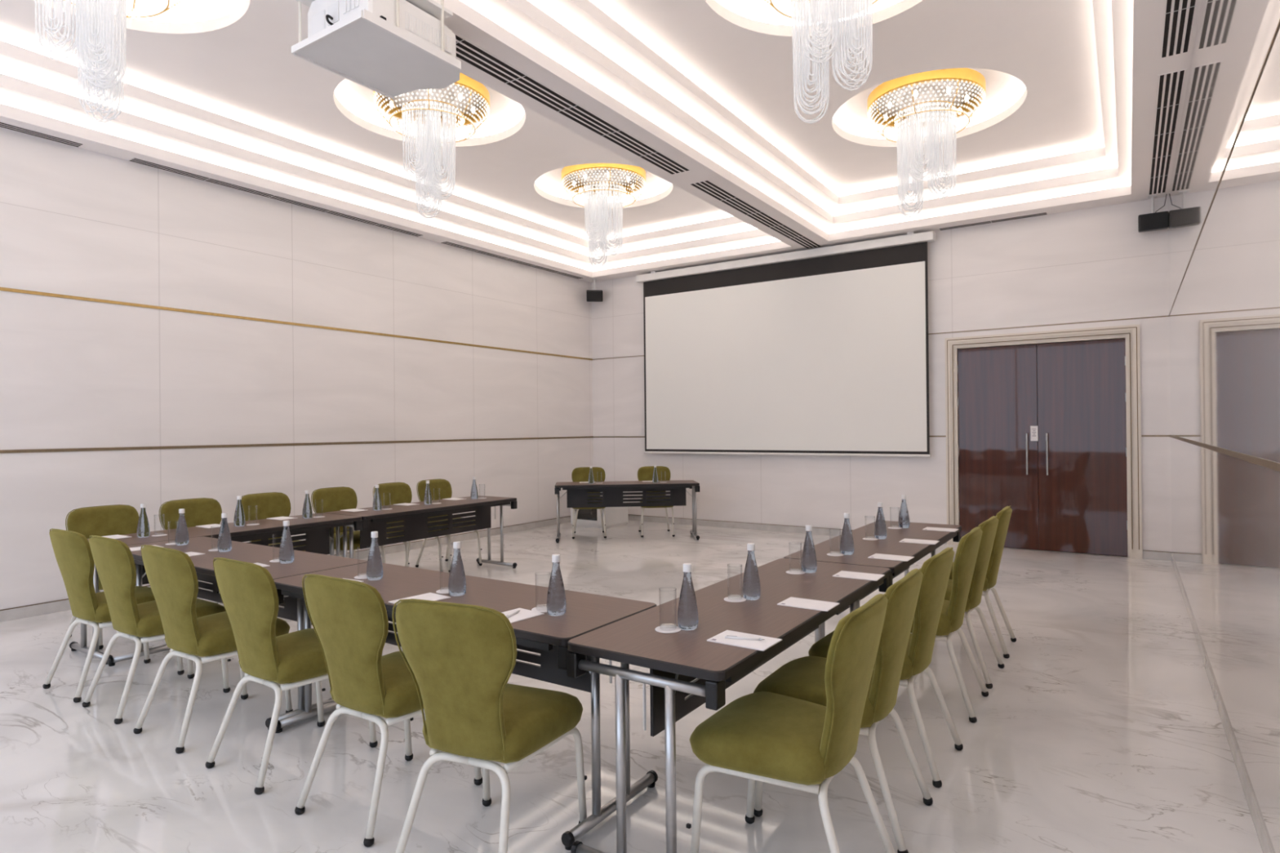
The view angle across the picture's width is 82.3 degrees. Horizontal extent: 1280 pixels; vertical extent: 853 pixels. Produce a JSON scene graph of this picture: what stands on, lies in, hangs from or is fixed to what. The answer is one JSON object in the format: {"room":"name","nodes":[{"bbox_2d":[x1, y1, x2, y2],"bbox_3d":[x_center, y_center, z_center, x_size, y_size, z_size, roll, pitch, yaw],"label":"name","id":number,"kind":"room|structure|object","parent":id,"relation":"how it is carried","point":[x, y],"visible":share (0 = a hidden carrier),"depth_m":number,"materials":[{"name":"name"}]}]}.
{"room":"conference room","nodes":[
{"label":"conference room","id":0,"kind":"room"},
{"bbox_2d":[0,127,593,609],"bbox_3d":[-4.184,-0.426,7.080,0.150,3.890,12.340,-1,0,34],"label":"wall","id":1,"kind":"structure","parent":0,"point":[74,221],"depth_m":7.28,"materials":[{"name":"white paint"}]},
{"bbox_2d":[0,515,570,622],"bbox_3d":[-4.141,1.475,6.968,0.010,0.088,12.190,-1,0,34],"label":"baseboard","id":2,"kind":"structure","parent":1,"relation":"attached to","point":[60,606],"depth_m":8.74,"materials":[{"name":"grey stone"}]},
{"bbox_2d":[0,287,592,360],"bbox_3d":[-4.166,-1.081,6.976,0.008,0.026,12.190,-1,0,34],"label":"trim","id":3,"kind":"structure","parent":1,"relation":"attached to","point":[4,289],"depth_m":7.30,"materials":[{"name":"gold metal"}]},
{"bbox_2d":[0,435,593,453],"bbox_3d":[-4.154,0.192,6.972,0.008,0.026,12.190,-1,0,34],"label":"trim","id":4,"kind":"structure","parent":1,"relation":"attached to","point":[553,437],"depth_m":7.29,"materials":[{"name":"brown metal"}]},
{"bbox_2d":[0,0,1201,282],"bbox_3d":[-0.982,-2.790,4.846,7.702,0.805,12.190,-1,0,34],"label":"ceiling","id":5,"kind":"structure","parent":0,"point":[215,89],"depth_m":6.61,"materials":[{"name":"white paint"}]},
{"bbox_2d":[0,121,84,147],"bbox_3d":[-5.452,-2.341,4.950,0.132,0.006,2.812,-1,0,34],"label":"ceiling vent","id":6,"kind":"object","parent":5,"relation":"in","point":[3,125],"visible":1,"depth_m":5.88,"materials":[{"name":"white metal"}]},
{"bbox_2d":[34,0,183,123],"bbox_3d":[-3.431,-2.577,4.623,1.050,1.185,1.050,-1,0,34],"label":"chandelier","id":7,"kind":"object","parent":5,"relation":"hanging from","point":[100,43],"visible":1,"depth_m":4.50,"materials":[{"name":"clear glass"}]},
{"bbox_2d":[128,157,422,236],"bbox_3d":[-3.591,-2.352,7.741,0.132,0.006,3.162,-1,0,34],"label":"ceiling vent","id":8,"kind":"object","parent":5,"relation":"in","point":[135,160],"visible":1,"depth_m":7.40,"materials":[{"name":"white metal"}]},
{"bbox_2d":[291,0,461,98],"bbox_3d":[-1.413,-2.195,4.076,0.612,0.382,0.752,-1,0,34],"label":"ceiling projector","id":9,"kind":"object","parent":5,"relation":"hanging from","point":[389,48],"visible":1,"depth_m":3.96,"materials":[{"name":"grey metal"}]},
{"bbox_2d":[404,11,429,41],"bbox_3d":[-1.193,-2.143,3.925,0.008,0.090,0.160,-1,0,34],"label":"grille","id":10,"kind":"object","parent":9,"relation":"attached to","point":[416,25],"depth_m":3.92,"materials":[{"name":"grey metal"}]},
{"bbox_2d":[431,26,452,53],"bbox_3d":[-1.099,-2.144,4.066,0.008,0.090,0.140,-1,0,34],"label":"grille","id":11,"kind":"object","parent":9,"relation":"attached to","point":[441,40],"depth_m":4.05,"materials":[{"name":"grey metal"}]},
{"bbox_2d":[373,72,489,218],"bbox_3d":[-1.939,-2.586,6.861,1.050,1.185,1.050,-1,0,34],"label":"chandelier","id":12,"kind":"object","parent":5,"relation":"hanging from","point":[466,101],"visible":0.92,"depth_m":6.74,"materials":[{"name":"clear glass"}]},
{"bbox_2d":[373,83,489,142],"bbox_3d":[-1.942,-2.918,6.862,1.055,0.217,1.054,-1,0,34],"label":"basket","id":13,"kind":"object","parent":12,"relation":"on","point":[433,110],"depth_m":6.70,"materials":[{"name":"gold metal"}]},
{"bbox_2d":[440,240,584,279],"bbox_3d":[-1.729,-2.362,10.532,0.132,0.006,2.832,-1,0,34],"label":"ceiling vent","id":14,"kind":"object","parent":5,"relation":"in","point":[446,242],"visible":1,"depth_m":10.32,"materials":[{"name":"metal"}]},
{"bbox_2d":[449,29,690,174],"bbox_3d":[-0.546,-2.387,5.494,0.222,0.006,3.362,-1,0,34],"label":"ceiling vent","id":15,"kind":"object","parent":5,"relation":"in","point":[467,51],"visible":0.81,"depth_m":5.40,"materials":[{"name":"white metal"}]},
{"bbox_2d":[586,279,602,302],"bbox_3d":[-0.731,-2.183,11.769,0.260,0.376,0.263,-1,0,-4],"label":"speaker","id":16,"kind":"object","parent":5,"relation":"hanging from","point":[592,295],"visible":1,"depth_m":11.66},
{"bbox_2d":[587,292,601,301],"bbox_3d":[-0.722,-2.072,11.661,0.230,0.136,0.047,-1,0,-4],"label":"speaker grille","id":17,"kind":"object","parent":16,"relation":"attached to","point":[592,296],"depth_m":11.66,"materials":[{"name":"black plastic"}]},
{"bbox_2d":[561,163,645,268],"bbox_3d":[-0.446,-2.594,9.099,1.050,1.185,1.050,-1,0,34],"label":"chandelier","id":18,"kind":"object","parent":5,"relation":"hanging from","point":[603,185],"visible":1,"depth_m":8.96,"materials":[{"name":"clear glass"}]},
{"bbox_2d":[561,168,645,208],"bbox_3d":[-0.450,-2.926,9.100,1.055,0.217,1.054,-1,0,34],"label":"basket","id":19,"kind":"object","parent":18,"relation":"on","point":[605,189],"depth_m":8.90,"materials":[{"name":"gold metal"}]},
{"bbox_2d":[688,179,822,248],"bbox_3d":[1.457,-2.399,8.497,0.222,0.006,3.182,-1,0,34],"label":"ceiling vent","id":20,"kind":"object","parent":5,"relation":"in","point":[708,187],"visible":1,"depth_m":8.18,"materials":[{"name":"white metal"}]},
{"bbox_2d":[635,231,935,457],"bbox_3d":[1.802,-1.002,10.180,4.380,2.797,0.145,-1,0,34],"label":"projection screen","id":21,"kind":"object","parent":5,"relation":"hanging from","point":[822,351],"visible":1,"depth_m":9.96,"materials":[{"name":"white fabric"}]},
{"bbox_2d":[763,0,878,124],"bbox_3d":[1.232,-2.622,4.746,1.050,1.185,1.050,-1,0,34],"label":"chandelier","id":22,"kind":"object","parent":5,"relation":"hanging from","point":[828,15],"visible":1,"depth_m":4.63,"materials":[{"name":"clear glass"}]},
{"bbox_2d":[763,0,875,19],"bbox_3d":[1.229,-2.954,4.747,1.055,0.217,1.054,-1,0,34],"label":"basket","id":23,"kind":"object","parent":22,"relation":"on","point":[771,2],"depth_m":5.02,"materials":[{"name":"gold metal"}]},
{"bbox_2d":[866,67,986,217],"bbox_3d":[2.724,-2.630,6.984,1.050,1.185,1.050,-1,0,34],"label":"chandelier","id":24,"kind":"object","parent":5,"relation":"hanging from","point":[935,100],"visible":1,"depth_m":6.82,"materials":[{"name":"clear glass"}]},
{"bbox_2d":[867,79,986,142],"bbox_3d":[2.721,-2.963,6.985,1.055,0.217,1.054,-1,0,34],"label":"lampshade","id":25,"kind":"object","parent":24,"relation":"on","point":[926,112],"depth_m":6.78,"materials":[{"name":"gold metal"}]},
{"bbox_2d":[938,212,1047,231],"bbox_3d":[4.160,-2.424,8.666,1.162,0.006,0.122,-1,0,34],"label":"ceiling vent","id":26,"kind":"object","parent":5,"relation":"in","point":[1042,213],"visible":1,"depth_m":8.65,"materials":[{"name":"white metal"}]},
{"bbox_2d":[1137,194,1168,232],"bbox_3d":[5.429,-2.253,7.746,0.260,0.378,0.254,-1,0,34],"label":"speaker","id":27,"kind":"object","parent":5,"relation":"hanging from","point":[1153,221],"visible":1,"depth_m":7.66},
{"bbox_2d":[1139,212,1167,229],"bbox_3d":[5.366,-2.147,7.649,0.230,0.140,0.023,-1,0,34],"label":"speaker grille","id":28,"kind":"object","parent":27,"relation":"attached to","point":[1157,220],"depth_m":7.65,"materials":[{"name":"black plastic"}]},
{"bbox_2d":[1147,69,1186,195],"bbox_3d":[4.533,-2.434,6.343,0.162,0.006,3.172,-1,0,34],"label":"ceiling vent","id":29,"kind":"object","parent":5,"relation":"in","point":[1170,86],"visible":1,"depth_m":5.94,"materials":[{"name":"white metal"}]},
{"bbox_2d":[1159,0,1198,58],"bbox_3d":[2.625,-2.423,3.481,0.162,0.006,3.132,-1,0,34],"label":"ceiling vent","id":30,"kind":"object","parent":5,"relation":"in","point":[1179,16],"visible":1,"depth_m":4.44,"materials":[{"name":"white metal"}]},
{"bbox_2d":[0,520,1262,852],"bbox_3d":[-0.899,1.532,4.896,8.102,0.100,12.740,-1,0,34],"label":"floor","id":31,"kind":"structure","parent":0,"point":[1100,730],"depth_m":3.29,"materials":[{"name":"stone"}]},
{"bbox_2d":[65,504,138,649],"bbox_3d":[-3.763,1.048,5.278,0.586,0.925,0.474,-1,0,33],"label":"banquet chair","id":32,"kind":"object","parent":31,"relation":"on","point":[116,519],"visible":0.24,"depth_m":5.38,"materials":[{"name":"green fabric"}]},
{"bbox_2d":[42,528,184,702],"bbox_3d":[-3.094,1.039,4.329,0.474,0.925,0.586,-1,0,33],"label":"banquet chair","id":33,"kind":"object","parent":31,"relation":"on","point":[72,549],"visible":0.73,"depth_m":4.11,"materials":[{"name":"green fabric"}]},
{"bbox_2d":[82,535,231,724],"bbox_3d":[-2.644,1.034,4.029,0.474,0.925,0.586,-1,0,35],"label":"banquet chair","id":34,"kind":"object","parent":31,"relation":"on","point":[113,560],"visible":0.78,"depth_m":3.81,"materials":[{"name":"green fabric"}]},
{"bbox_2d":[159,497,222,603],"bbox_3d":[-3.430,1.046,5.777,0.586,0.925,0.474,-1,0,35],"label":"banquet chair","id":35,"kind":"object","parent":31,"relation":"on","point":[197,511],"visible":0.26,"depth_m":5.90,"materials":[{"name":"green fabric"}]},
{"bbox_2d":[133,544,293,753],"bbox_3d":[-2.129,1.028,3.685,0.474,0.925,0.586,-1,0,33],"label":"banquet chair","id":36,"kind":"object","parent":31,"relation":"on","point":[171,575],"visible":0.75,"depth_m":3.47,"materials":[{"name":"green fabric"}]},
{"bbox_2d":[69,512,362,664],"bbox_3d":[-3.096,1.135,5.549,0.600,0.740,1.880,-1,0,34],"label":"folding table","id":37,"kind":"object","parent":31,"relation":"on","point":[318,536],"visible":0.3,"depth_m":5.70,"materials":[{"name":"brown wood"}]},
{"bbox_2d":[102,534,131,538],"bbox_3d":[-3.653,0.767,5.072,0.210,0.004,0.145,-1,0,32],"label":"notepad","id":38,"kind":"object","parent":37,"relation":"on","point":[113,536],"visible":0.66,"depth_m":5.08,"materials":[{"name":"white paper"}]},
{"bbox_2d":[136,503,150,537],"bbox_3d":[-3.446,0.651,5.077,0.077,0.231,0.077,-1,0,-15],"label":"water bottle","id":39,"kind":"object","parent":37,"relation":"on","point":[143,526],"visible":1,"depth_m":5.06,"materials":[{"name":"blue"}]},
{"bbox_2d":[233,495,244,526],"bbox_3d":[-3.080,0.649,5.626,0.077,0.231,0.077,0,0,-33],"label":"water bottle","id":40,"kind":"object","parent":37,"relation":"on","point":[239,517],"visible":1,"depth_m":5.61,"materials":[{"name":"blue"}]},
{"bbox_2d":[302,490,312,518],"bbox_3d":[-2.769,0.648,6.092,0.077,0.231,0.077,-1,0,9],"label":"water bottle","id":41,"kind":"object","parent":37,"relation":"on","point":[307,508],"visible":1,"depth_m":6.07,"materials":[{"name":"blue"}]},
{"bbox_2d":[106,536,367,729],"bbox_3d":[-2.425,1.125,4.320,1.880,0.740,0.600,-1,0,34],"label":"folding table","id":42,"kind":"object","parent":31,"relation":"on","point":[304,562],"visible":0.34,"depth_m":4.19,"materials":[{"name":"brown wood"}]},
{"bbox_2d":[174,508,189,545],"bbox_3d":[-2.947,0.646,4.708,0.077,0.231,0.077,-1,0,42],"label":"water bottle","id":43,"kind":"object","parent":42,"relation":"on","point":[182,538],"visible":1,"depth_m":4.69,"materials":[{"name":"blue"}]},
{"bbox_2d":[217,512,231,551],"bbox_3d":[-2.517,0.641,4.434,0.077,0.231,0.077,0,0,-39],"label":"water bottle","id":44,"kind":"object","parent":42,"relation":"on","point":[224,544],"visible":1,"depth_m":4.41,"materials":[{"name":"blue"}]},
{"bbox_2d":[279,520,294,564],"bbox_3d":[-1.946,0.634,4.029,0.077,0.231,0.077,0,0,-21],"label":"water bottle","id":45,"kind":"object","parent":42,"relation":"on","point":[286,555],"visible":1,"depth_m":4.01,"materials":[{"name":"blue"}]},
{"bbox_2d":[241,492,306,551],"bbox_3d":[-3.091,1.044,6.285,0.586,0.925,0.474,-1,0,33],"label":"banquet chair","id":46,"kind":"object","parent":31,"relation":"on","point":[257,506],"visible":0.22,"depth_m":6.40,"materials":[{"name":"green fabric"}]},
{"bbox_2d":[205,557,377,794],"bbox_3d":[-1.554,1.022,3.302,0.474,0.925,0.586,-1,0,35],"label":"banquet chair","id":47,"kind":"object","parent":31,"relation":"on","point":[248,593],"visible":0.84,"depth_m":3.10,"materials":[{"name":"green fabric"}]},
{"bbox_2d":[311,486,385,563],"bbox_3d":[-2.720,1.042,6.842,0.586,0.925,0.474,-1,0,35],"label":"banquet chair","id":48,"kind":"object","parent":31,"relation":"on","point":[340,498],"visible":0.29,"depth_m":6.90,"materials":[{"name":"green fabric"}]},
{"bbox_2d":[294,573,482,847],"bbox_3d":[-0.985,1.015,2.922,0.474,0.925,0.586,-1,0,33],"label":"banquet chair","id":49,"kind":"object","parent":31,"relation":"on","point":[348,618],"visible":0.83,"depth_m":2.71,"materials":[{"name":"green fabric"}]},
{"bbox_2d":[373,482,443,571],"bbox_3d":[-2.348,1.040,7.400,0.586,0.925,0.474,-1,0,33],"label":"banquet chair","id":50,"kind":"object","parent":31,"relation":"on","point":[390,493],"visible":0.36,"depth_m":7.47,"materials":[{"name":"green fabric"}]},
{"bbox_2d":[324,495,517,568],"bbox_3d":[-2.053,1.129,7.113,0.600,0.740,1.880,-1,0,34],"label":"folding table","id":51,"kind":"object","parent":31,"relation":"on","point":[415,519],"visible":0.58,"depth_m":7.00,"materials":[{"name":"brown wood"}]},
{"bbox_2d":[373,484,382,510],"bbox_3d":[-2.392,0.645,6.658,0.077,0.231,0.077,-1,0,30],"label":"water bottle","id":52,"kind":"object","parent":51,"relation":"on","point":[377,505],"visible":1,"depth_m":6.63,"materials":[{"name":"blue"}]},
{"bbox_2d":[423,480,431,504],"bbox_3d":[-2.070,0.644,7.141,0.077,0.231,0.077,-1,0,44],"label":"water bottle","id":53,"kind":"object","parent":51,"relation":"on","point":[428,497],"visible":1,"depth_m":7.12,"materials":[{"name":"blue"}]},
{"bbox_2d":[471,476,478,499],"bbox_3d":[-1.731,0.642,7.648,0.077,0.231,0.077,-1,0,5],"label":"water bottle","id":54,"kind":"object","parent":51,"relation":"on","point":[474,495],"visible":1,"depth_m":7.62,"materials":[{"name":"blue"}]},
{"bbox_2d":[415,479,482,572],"bbox_3d":[-2.048,1.038,7.849,0.586,0.925,0.474,-1,0,34],"label":"banquet chair","id":55,"kind":"object","parent":31,"relation":"on","point":[440,489],"visible":0.55,"depth_m":7.88,"materials":[{"name":"green fabric"}]},
{"bbox_2d":[273,562,657,850],"bbox_3d":[-0.861,1.107,3.277,1.880,0.740,0.600,-1,0,34],"label":"folding table","id":56,"kind":"object","parent":31,"relation":"on","point":[546,635],"visible":0.39,"depth_m":3.00,"materials":[{"name":"laminate"}]},
{"bbox_2d":[366,531,382,580],"bbox_3d":[-1.289,0.626,3.554,0.077,0.231,0.077,0,0,-45],"label":"water bottle","id":57,"kind":"object","parent":56,"relation":"on","point":[375,566],"visible":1,"depth_m":3.53,"materials":[{"name":"blue"}]},
{"bbox_2d":[387,592,450,604],"bbox_3d":[-0.935,0.735,3.109,0.145,0.004,0.210,-1,0,38],"label":"notepad","id":58,"kind":"object","parent":56,"relation":"on","point":[429,596],"visible":0.56,"depth_m":3.13,"materials":[{"name":"white paper"}]},
{"bbox_2d":[448,541,466,595],"bbox_3d":[-0.800,0.621,3.205,0.077,0.231,0.077,-1,0,24],"label":"water bottle","id":59,"kind":"object","parent":56,"relation":"on","point":[457,580],"visible":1,"depth_m":3.18,"materials":[{"name":"blue"}]},
{"bbox_2d":[501,608,544,623],"bbox_3d":[-0.494,0.730,2.815,0.145,0.004,0.210,-1,0,39],"label":"notepad","id":60,"kind":"object","parent":56,"relation":"on","point":[524,614],"visible":0.41,"depth_m":2.84,"materials":[{"name":"white paper"}]},
{"bbox_2d":[531,606,546,612],"bbox_3d":[-0.386,0.730,2.923,0.094,0.003,0.094,-1,0,34],"label":"coaster","id":61,"kind":"object","parent":56,"relation":"on","point":[540,609],"visible":0.64,"depth_m":2.92,"materials":[{"name":"white paper"}]},
{"bbox_2d":[546,554,566,616],"bbox_3d":[-0.326,0.615,2.852,0.077,0.231,0.077,-1,0,22],"label":"water bottle","id":62,"kind":"object","parent":56,"relation":"on","point":[556,605],"visible":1,"depth_m":2.83,"materials":[{"name":"blue"}]},
{"bbox_2d":[391,599,586,852],"bbox_3d":[-0.505,1.009,2.536,0.474,0.925,0.586,-1,0,23],"label":"banquet chair","id":63,"kind":"object","parent":31,"relation":"on","point":[461,658],"visible":0.97,"depth_m":2.33,"materials":[{"name":"green fabric"}]},
{"bbox_2d":[571,466,606,538],"bbox_3d":[-0.699,1.031,10.018,0.474,0.925,0.586,-1,0,-4],"label":"banquet chair","id":64,"kind":"object","parent":31,"relation":"on","point":[581,473],"visible":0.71,"depth_m":10.22,"materials":[{"name":"green fabric"}]},
{"bbox_2d":[570,491,627,528],"bbox_3d":[-0.624,1.196,11.049,0.640,0.600,0.636,-1,0,36],"label":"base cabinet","id":65,"kind":"object","parent":31,"relation":"on","point":[615,516],"visible":0.34,"depth_m":10.82,"materials":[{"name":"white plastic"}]},
{"bbox_2d":[554,480,699,542],"bbox_3d":[-0.176,1.118,9.738,1.880,0.740,0.600,-1,0,-4],"label":"folding table","id":66,"kind":"object","parent":31,"relation":"on","point":[577,494],"visible":1,"depth_m":9.67,"materials":[{"name":"brown wood"}]},
{"bbox_2d":[588,466,594,484],"bbox_3d":[-0.646,0.637,9.654,0.077,0.231,0.077,-1,0,14],"label":"water bottle","id":67,"kind":"object","parent":66,"relation":"on","point":[591,480],"visible":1,"depth_m":9.63,"materials":[{"name":"blue"}]},
{"bbox_2d":[652,465,657,482],"bbox_3d":[0.202,0.629,9.717,0.077,0.231,0.077,-1,0,24],"label":"water bottle","id":68,"kind":"object","parent":66,"relation":"on","point":[655,478],"visible":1,"depth_m":9.69,"materials":[{"name":"blue"}]},
{"bbox_2d":[637,466,675,537],"bbox_3d":[0.218,1.023,10.087,0.474,0.925,0.586,-1,0,-4],"label":"banquet chair","id":69,"kind":"object","parent":31,"relation":"on","point":[646,473],"visible":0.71,"depth_m":10.29,"materials":[{"name":"green fabric"}]},
{"bbox_2d":[567,558,890,852],"bbox_3d":[0.513,1.093,3.094,0.600,0.740,1.880,-1,0,34],"label":"folding table","id":70,"kind":"object","parent":31,"relation":"on","point":[673,660],"visible":0.68,"depth_m":2.51,"materials":[{"name":"brown wood"}]},
{"bbox_2d":[654,625,680,633],"bbox_3d":[0.100,0.725,2.616,0.094,0.003,0.094,-1,0,34],"label":"coaster","id":71,"kind":"object","parent":70,"relation":"on","point":[673,629],"visible":0.98,"depth_m":2.60,"materials":[{"name":"white paper"}]},
{"bbox_2d":[677,563,698,630],"bbox_3d":[0.171,0.610,2.635,0.077,0.231,0.077,-1,0,10],"label":"water bottle","id":72,"kind":"object","parent":70,"relation":"on","point":[687,610],"visible":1,"depth_m":2.61,"materials":[{"name":"blue"}]},
{"bbox_2d":[724,596,746,602],"bbox_3d":[0.397,0.723,3.061,0.094,0.003,0.094,-1,0,34],"label":"coaster","id":73,"kind":"object","parent":70,"relation":"on","point":[727,598],"visible":0.9,"depth_m":3.05,"materials":[{"name":"white paper"}]},
{"bbox_2d":[706,630,782,651],"bbox_3d":[0.353,0.721,2.472,0.210,0.004,0.145,-1,0,35],"label":"notepad","id":74,"kind":"object","parent":70,"relation":"on","point":[760,645],"visible":1,"depth_m":2.45,"materials":[{"name":"white paper"}]},
{"bbox_2d":[724,635,764,639],"bbox_3d":[0.354,0.714,2.472,0.133,0.010,0.009,-1,0,14],"label":"pen","id":75,"kind":"object","parent":74,"relation":"on","point":[726,636],"visible":1,"depth_m":2.47,"materials":[{"name":"white plastic"}]},
{"bbox_2d":[742,542,760,599],"bbox_3d":[0.468,0.608,3.080,0.077,0.231,0.077,-1,0,23],"label":"water bottle","id":76,"kind":"object","parent":70,"relation":"on","point":[751,588],"visible":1,"depth_m":3.06,"materials":[{"name":"blue"}]},
{"bbox_2d":[777,596,839,611],"bbox_3d":[0.683,0.719,2.967,0.210,0.004,0.145,-1,0,34],"label":"notepad","id":77,"kind":"object","parent":70,"relation":"on","point":[824,606],"visible":1,"depth_m":2.96,"materials":[{"name":"white paper"}]},
{"bbox_2d":[801,524,817,573],"bbox_3d":[0.840,0.606,3.637,0.077,0.231,0.077,-1,0,3],"label":"water bottle","id":78,"kind":"object","parent":70,"relation":"on","point":[809,562],"visible":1,"depth_m":3.61,"materials":[{"name":"blue"}]},
{"bbox_2d":[832,570,884,581],"bbox_3d":[1.052,0.717,3.520,0.210,0.004,0.145,-1,0,33],"label":"notepad","id":79,"kind":"object","parent":70,"relation":"on","point":[860,575],"visible":1,"depth_m":3.51,"materials":[{"name":"white paper"}]},
{"bbox_2d":[685,592,895,852],"bbox_3d":[0.493,0.999,2.392,0.586,0.925,0.474,-1,0,34],"label":"banquet chair","id":80,"kind":"object","parent":31,"relation":"on","point":[772,738],"visible":1,"depth_m":2.24,"materials":[{"name":"green fabric"}]},
{"bbox_2d":[753,568,933,852],"bbox_3d":[0.765,0.998,2.799,0.586,0.925,0.474,-1,0,33],"label":"banquet chair","id":81,"kind":"object","parent":31,"relation":"on","point":[802,677],"visible":0.74,"depth_m":2.62,"materials":[{"name":"green fabric"}]},
{"bbox_2d":[783,520,961,638],"bbox_3d":[1.556,1.087,4.658,0.600,0.740,1.880,-1,0,34],"label":"folding table","id":82,"kind":"object","parent":31,"relation":"on","point":[863,548],"visible":0.24,"depth_m":4.40,"materials":[{"name":"brown wood"}]},
{"bbox_2d":[840,512,853,555],"bbox_3d":[1.167,0.604,4.128,0.077,0.231,0.077,-1,0,12],"label":"water bottle","id":83,"kind":"object","parent":82,"relation":"on","point":[846,544],"visible":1,"depth_m":4.10,"materials":[{"name":"blue"}]},
{"bbox_2d":[874,502,886,539],"bbox_3d":[1.539,0.602,4.685,0.077,0.231,0.077,-1,0,43],"label":"water bottle","id":84,"kind":"object","parent":82,"relation":"on","point":[880,529],"visible":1,"depth_m":4.66,"materials":[{"name":"blue"}]},
{"bbox_2d":[867,553,914,561],"bbox_3d":[1.374,0.715,4.003,0.210,0.004,0.145,-1,0,35],"label":"notepad","id":85,"kind":"object","parent":82,"relation":"on","point":[879,556],"visible":1,"depth_m":3.99,"materials":[{"name":"white paper"}]},
{"bbox_2d":[897,494,910,528],"bbox_3d":[1.867,0.600,5.176,0.077,0.231,0.077,-1,0,-18],"label":"water bottle","id":86,"kind":"object","parent":82,"relation":"on","point":[904,522],"visible":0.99,"depth_m":5.15,"materials":[{"name":"blue"}]},
{"bbox_2d":[898,538,939,544],"bbox_3d":[1.734,0.713,4.543,0.210,0.004,0.145,-1,0,33],"label":"notepad","id":87,"kind":"object","parent":82,"relation":"on","point":[905,540],"visible":1,"depth_m":4.53,"materials":[{"name":"white paper"}]},
{"bbox_2d":[922,527,959,532],"bbox_3d":[2.078,0.711,5.059,0.210,0.004,0.145,-1,0,34],"label":"notepad","id":88,"kind":"object","parent":82,"relation":"on","point":[939,529],"visible":1,"depth_m":5.05,"materials":[{"name":"white paper"}]},
{"bbox_2d":[808,546,963,787],"bbox_3d":[1.090,0.996,3.286,0.586,0.925,0.474,-1,0,35],"label":"banquet chair","id":89,"kind":"object","parent":31,"relation":"on","point":[936,570],"visible":0.62,"depth_m":3.07,"materials":[{"name":"green fabric"}]},
{"bbox_2d":[910,526,988,723],"bbox_3d":[1.514,0.994,3.922,0.586,0.925,0.474,-1,0,33],"label":"banquet chair","id":90,"kind":"object","parent":31,"relation":"on","point":[952,615],"visible":0.6,"depth_m":3.69,"materials":[{"name":"green fabric"}]},
{"bbox_2d":[944,515,1004,688],"bbox_3d":[1.825,0.992,4.388,0.586,0.925,0.474,-1,0,35],"label":"banquet chair","id":91,"kind":"object","parent":31,"relation":"on","point":[988,527],"visible":0.51,"depth_m":4.17,"materials":[{"name":"green fabric"}]},
{"bbox_2d":[948,505,1016,658],"bbox_3d":[2.171,0.990,4.908,0.586,0.925,0.474,-1,0,33],"label":"banquet chair","id":92,"kind":"object","parent":31,"relation":"on","point":[1003,517],"visible":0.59,"depth_m":4.68,"materials":[{"name":"green fabric"}]},
{"bbox_2d":[591,196,1171,558],"bbox_3d":[2.464,-0.482,9.972,7.702,3.890,0.150,-1,0,34],"label":"wall","id":93,"kind":"structure","parent":0,"point":[1095,264],"depth_m":9.00,"materials":[{"name":"white paint"}]},
{"bbox_2d":[627,514,853,530],"bbox_3d":[1.506,1.383,10.522,5.463,0.006,0.011,-1,0,34],"label":"trim","id":94,"kind":"structure","parent":93,"relation":"attached to","point":[628,514],"depth_m":10.52,"materials":[{"name":"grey metal"}]},
{"bbox_2d":[592,315,1168,359],"bbox_3d":[2.417,-1.137,9.907,7.694,0.012,0.006,-1,0,34],"label":"trim","id":95,"kind":"structure","parent":93,"relation":"attached to","point":[1168,315],"depth_m":8.47,"materials":[{"name":"brown metal"}]},
{"bbox_2d":[627,515,1171,560],"bbox_3d":[2.442,1.419,9.898,7.692,0.088,0.010,-1,0,34],"label":"baseboard","id":96,"kind":"structure","parent":93,"relation":"attached to","point":[1163,556],"depth_m":10.37,"materials":[{"name":"grey stone"}]},
{"bbox_2d":[944,324,1142,559],"bbox_3d":[4.625,0.173,8.506,1.976,2.530,0.176,-1,0,34],"label":"door","id":97,"kind":"structure","parent":93,"relation":"in","point":[1076,488],"depth_m":8.41,"materials":[{"name":"brown wood"}]},
{"bbox_2d":[1030,426,1038,440],"bbox_3d":[4.582,0.081,8.507,0.076,0.175,0.006,-1,0,34],"label":"tag","id":98,"kind":"object","parent":97,"relation":"attached to","point":[1033,429],"visible":1,"depth_m":8.51,"materials":[{"name":"white paper"}]},
{"bbox_2d":[1167,0,1279,852],"bbox_3d":[2.348,-0.500,2.723,0.150,3.890,12.340,-1,0,34],"label":"wall","id":99,"kind":"structure","parent":0,"point":[1224,315],"depth_m":3.13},
{"bbox_2d":[1171,553,1273,852],"bbox_3d":[2.257,1.401,2.695,0.006,0.088,12.180,-1,0,34],"label":"baseboard","id":100,"kind":"structure","parent":99,"relation":"attached to","point":[1259,825],"depth_m":3.23,"materials":[{"name":"grey stone"}]},
{"bbox_2d":[1168,19,1279,315],"bbox_3d":[2.235,-1.154,2.703,0.003,0.008,12.184,-1,0,34],"label":"trim","id":101,"kind":"structure","parent":99,"relation":"attached to","point":[1278,24],"depth_m":2.85,"materials":[{"name":"gold metal"}]},
{"bbox_2d":[1169,435,1279,471],"bbox_3d":[2.247,0.118,2.700,0.004,0.024,12.184,-1,0,34],"label":"trim","id":102,"kind":"structure","parent":99,"relation":"attached to","point":[1262,462],"depth_m":2.91,"materials":[{"name":"brown metal"}]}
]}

